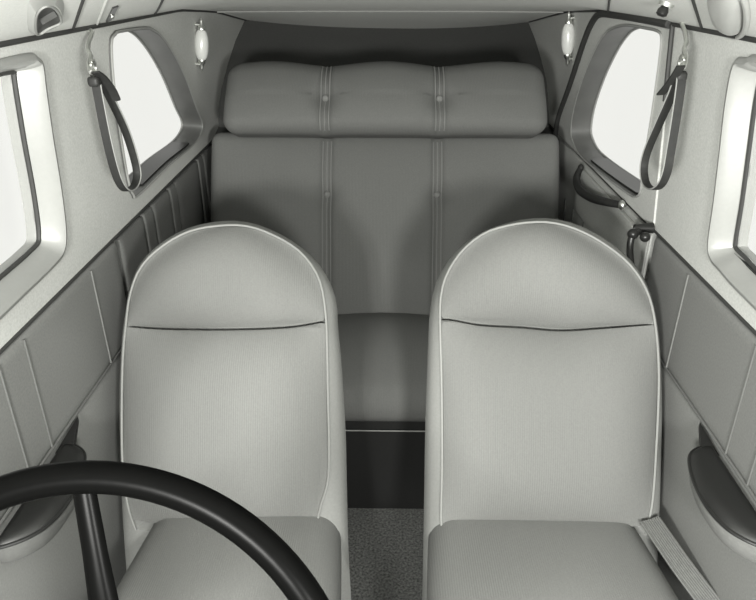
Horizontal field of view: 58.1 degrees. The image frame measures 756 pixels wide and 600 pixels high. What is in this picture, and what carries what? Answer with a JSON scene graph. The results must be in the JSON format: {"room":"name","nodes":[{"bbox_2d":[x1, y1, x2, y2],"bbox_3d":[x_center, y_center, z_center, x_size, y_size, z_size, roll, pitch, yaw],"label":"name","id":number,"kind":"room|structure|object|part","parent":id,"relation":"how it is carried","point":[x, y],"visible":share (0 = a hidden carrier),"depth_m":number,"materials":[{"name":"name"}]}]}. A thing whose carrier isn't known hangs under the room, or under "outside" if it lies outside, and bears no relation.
{"room":"car interior","nodes":[
{"label":"car interior","id":0,"kind":"room"},
{"bbox_2d":[0,9,246,599],"bbox_3d":[-0.559,-0.080,1.783,0.097,1.270,2.750,0,26,1],"label":"wall","id":1,"kind":"structure","parent":0,"point":[61,343],"depth_m":1.28,"materials":[{"name":"fabric"}]},
{"bbox_2d":[0,53,66,319],"bbox_3d":[-0.571,-0.082,0.841,0.088,0.362,0.685,0,26,1],"label":"window","id":2,"kind":"structure","parent":1,"relation":"in","point":[26,100],"depth_m":1.11,"materials":[{"name":"beige paint"}]},
{"bbox_2d":[0,417,86,562],"bbox_3d":[-0.526,0.310,1.141,0.074,0.062,0.310,0,26,1],"label":"armrest","id":3,"kind":"object","parent":1,"relation":"attached to","point":[35,523],"visible":0.54,"depth_m":1.04,"materials":[{"name":"leather"}]},
{"bbox_3d":[-0.577,0.580,1.187,0.018,0.578,1.095,0,26,1],"label":"kick panel","id":4,"kind":"part","parent":1,"relation":"part of","materials":[{"name":"fabric"}]},
{"bbox_3d":[-0.575,0.216,1.007,0.022,0.224,1.095,0,26,1],"label":"padded panel","id":5,"kind":"part","parent":1,"relation":"part of","materials":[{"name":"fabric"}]},
{"bbox_2d":[85,28,141,190],"bbox_3d":[-0.466,-0.328,1.201,0.062,0.273,0.215,-9,28,-18],"label":"strap","id":6,"kind":"object","parent":1,"relation":"hanging from","point":[100,83],"visible":0.98,"depth_m":1.15,"materials":[{"name":"black leather"}]},
{"bbox_2d":[109,27,202,197],"bbox_3d":[-0.558,-0.508,1.700,0.095,0.358,0.688,0,26,1],"label":"window","id":7,"kind":"structure","parent":1,"relation":"in","point":[173,76],"depth_m":1.79,"materials":[{"name":"beige paint"}]},
{"bbox_3d":[-0.561,-0.190,1.930,0.020,0.300,0.868,0,26,1],"label":"pleated panel","id":8,"kind":"part","parent":1,"relation":"part of","materials":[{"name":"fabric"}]},
{"bbox_2d":[195,18,208,70],"bbox_3d":[-0.506,-0.730,1.947,0.043,0.140,0.039,0,26,1],"label":"wall lamp","id":9,"kind":"object","parent":1,"relation":"attached to","point":[201,38],"visible":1,"depth_m":1.93,"materials":[{"name":"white glass"}]},
{"bbox_2d":[0,460,328,599],"bbox_3d":[-0.203,0.621,0.623,0.396,1.036,0.207,0,26,1],"label":"steering wheel","id":10,"kind":"object","parent":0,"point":[82,479],"visible":1,"depth_m":0.47,"materials":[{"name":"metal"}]},
{"bbox_2d":[0,0,755,40],"bbox_3d":[0.060,-0.586,1.349,1.214,0.355,3.060,0,26,1],"label":"ceiling","id":11,"kind":"structure","parent":0,"point":[406,14],"depth_m":1.86,"materials":[{"name":"fabric"}]},
{"bbox_2d":[27,0,63,35],"bbox_3d":[-0.447,-0.386,0.917,0.054,0.072,0.290,-13,29,-24],"label":"ceiling vent","id":12,"kind":"object","parent":11,"relation":"in","point":[43,16],"visible":1,"depth_m":0.93,"materials":[{"name":"plastic"}]},
{"bbox_2d":[106,5,118,21],"bbox_3d":[-0.471,-0.506,1.200,0.011,0.040,0.158,-12,29,-23],"label":"clip","id":13,"kind":"object","parent":11,"relation":"attached to","point":[110,17],"visible":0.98,"depth_m":1.19,"materials":[{"name":"metal"}]},
{"bbox_2d":[656,0,673,16],"bbox_3d":[0.459,-0.466,1.088,0.027,0.026,0.026,0,26,1],"label":"coat hook","id":14,"kind":"object","parent":11,"relation":"attached to","point":[662,11],"visible":1,"depth_m":1.08,"materials":[{"name":"plastic"}]},
{"bbox_2d":[707,0,749,39],"bbox_3d":[0.487,-0.394,0.945,0.056,0.085,0.341,13,29,25],"label":"dome","id":15,"kind":"object","parent":11,"relation":"attached to","point":[729,17],"visible":1,"depth_m":0.89,"materials":[{"name":"plastic"}]},
{"bbox_2d":[347,508,423,599],"bbox_3d":[0.025,0.542,1.996,1.240,0.040,2.700,0,26,1],"label":"floor","id":16,"kind":"structure","parent":0,"point":[385,545],"depth_m":1.74,"materials":[{"name":"carpet"}]},
{"bbox_2d":[116,221,350,599],"bbox_3d":[-0.294,0.363,1.318,0.491,0.882,0.705,0,26,1],"label":"seat","id":17,"kind":"object","parent":16,"relation":"on","point":[231,379],"visible":0.83,"depth_m":1.33,"materials":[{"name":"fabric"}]},
{"bbox_2d":[116,516,340,599],"bbox_3d":[-0.273,0.544,1.295,0.428,0.206,0.503,0,26,1],"label":"seat cushion","id":18,"kind":"object","parent":17,"relation":"on","point":[173,557],"depth_m":1.24,"materials":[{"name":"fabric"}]},
{"bbox_2d":[211,61,558,508],"bbox_3d":[0.019,-0.090,1.997,1.100,1.091,0.839,0,26,1],"label":"seat","id":19,"kind":"object","parent":16,"relation":"on","point":[380,171],"visible":0.61,"depth_m":2.00,"materials":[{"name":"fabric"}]},
{"bbox_2d":[338,313,429,421],"bbox_3d":[0.016,0.155,1.911,1.100,0.158,0.460,0,26,1],"label":"seat cushion","id":20,"kind":"object","parent":19,"relation":"on","point":[384,356],"depth_m":1.77,"materials":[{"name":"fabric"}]},
{"bbox_3d":[0.019,-0.157,2.091,1.050,0.658,0.339,0,26,1],"label":"backrest","id":21,"kind":"part","parent":19,"relation":"part of","materials":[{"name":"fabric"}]},
{"bbox_2d":[422,218,678,599],"bbox_3d":[0.335,0.363,1.306,0.510,0.892,0.731,0,26,1],"label":"seat","id":22,"kind":"object","parent":16,"relation":"on","point":[543,419],"visible":1,"depth_m":1.31,"materials":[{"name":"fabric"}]},
{"bbox_2d":[427,520,678,599],"bbox_3d":[0.314,0.549,1.286,0.469,0.206,0.503,0,26,1],"label":"seat cushion","id":23,"kind":"object","parent":22,"relation":"on","point":[467,559],"depth_m":1.24,"materials":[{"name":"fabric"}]},
{"bbox_2d":[214,20,558,139],"bbox_3d":[0.025,-0.503,2.700,1.253,1.211,0.759,-1,26,-3],"label":"wall","id":24,"kind":"structure","parent":0,"point":[256,41],"depth_m":2.51,"materials":[{"name":"fabric"}]},
{"bbox_2d":[528,10,755,599],"bbox_3d":[0.611,-0.072,1.767,0.097,1.270,2.750,0,26,1],"label":"wall","id":25,"kind":"structure","parent":0,"point":[707,329],"depth_m":1.26,"materials":[{"name":"fabric"}]},
{"bbox_2d":[561,11,574,65],"bbox_3d":[0.573,-0.785,2.045,0.044,0.152,0.038,0,26,1],"label":"wall lamp","id":26,"kind":"object","parent":25,"relation":"attached to","point":[568,34],"visible":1,"depth_m":2.03,"materials":[{"name":"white glass"}]},
{"bbox_2d":[553,10,674,282],"bbox_3d":[0.587,-0.213,1.950,0.082,1.156,1.006,0,26,1],"label":"door","id":27,"kind":"structure","parent":25,"relation":"in","point":[586,201],"depth_m":1.73,"materials":[{"name":"fabric"}]},
{"bbox_3d":[0.573,-0.294,1.822,0.049,0.062,0.394,0,26,1],"label":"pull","id":28,"kind":"part","parent":27,"relation":"part of","materials":[{"name":"leather"}]},
{"bbox_3d":[0.616,-0.040,2.062,0.024,0.700,0.912,0,26,1],"label":"panel","id":29,"kind":"part","parent":27,"relation":"part of","materials":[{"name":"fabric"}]},
{"bbox_3d":[0.587,-0.229,1.637,0.017,0.024,0.024,0,26,1],"label":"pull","id":30,"kind":"part","parent":27,"relation":"part of","materials":[{"name":"silver metal"}]},
{"bbox_3d":[0.568,-0.117,1.474,0.058,0.090,0.067,0,26,1],"label":"handle","id":31,"kind":"part","parent":27,"relation":"part of","materials":[{"name":"metal"}]},
{"bbox_3d":[0.595,0.178,1.642,0.006,0.726,0.011,-10,28,-19],"label":"edge trim","id":32,"kind":"part","parent":27,"relation":"part of","materials":[{"name":"silver metal"}]},
{"bbox_2d":[570,24,662,197],"bbox_3d":[0.616,-0.509,1.747,0.099,0.400,0.702,0,26,1],"label":"window","id":33,"kind":"structure","parent":25,"relation":"in","point":[609,44],"depth_m":1.89,"materials":[{"name":"beige paint"}]},
{"bbox_2d":[639,22,688,189],"bbox_3d":[0.511,-0.345,1.212,0.051,0.278,0.229,9,28,18],"label":"strap","id":34,"kind":"object","parent":25,"relation":"hanging from","point":[675,85],"visible":0.99,"depth_m":1.15,"materials":[{"name":"black leather"}]},
{"bbox_2d":[640,516,719,599],"bbox_3d":[0.552,0.480,1.253,0.049,0.025,0.195,-6,27,-12],"label":"belt","id":35,"kind":"object","parent":25,"relation":"attached to","point":[692,580],"visible":1,"depth_m":1.25,"materials":[{"name":"grey fabric"}]},
{"bbox_3d":[0.601,0.214,1.012,0.022,0.224,1.145,0,26,1],"label":"padded panel","id":36,"kind":"part","parent":25,"relation":"part of","materials":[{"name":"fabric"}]},
{"bbox_3d":[0.603,0.578,1.192,0.018,0.578,1.145,0,26,1],"label":"kick panel","id":37,"kind":"part","parent":25,"relation":"part of","materials":[{"name":"plastic"}]},
{"bbox_2d":[687,423,755,562],"bbox_3d":[0.554,0.315,1.131,0.074,0.062,0.298,0,26,1],"label":"armrest","id":38,"kind":"object","parent":25,"relation":"attached to","point":[718,497],"visible":1,"depth_m":1.07,"materials":[{"name":"leather"}]},
{"bbox_2d":[707,54,755,309],"bbox_3d":[0.596,-0.077,0.839,0.088,0.369,0.706,0,26,1],"label":"window","id":39,"kind":"structure","parent":25,"relation":"in","point":[734,196],"depth_m":1.13,"materials":[{"name":"beige paint"}]}
]}

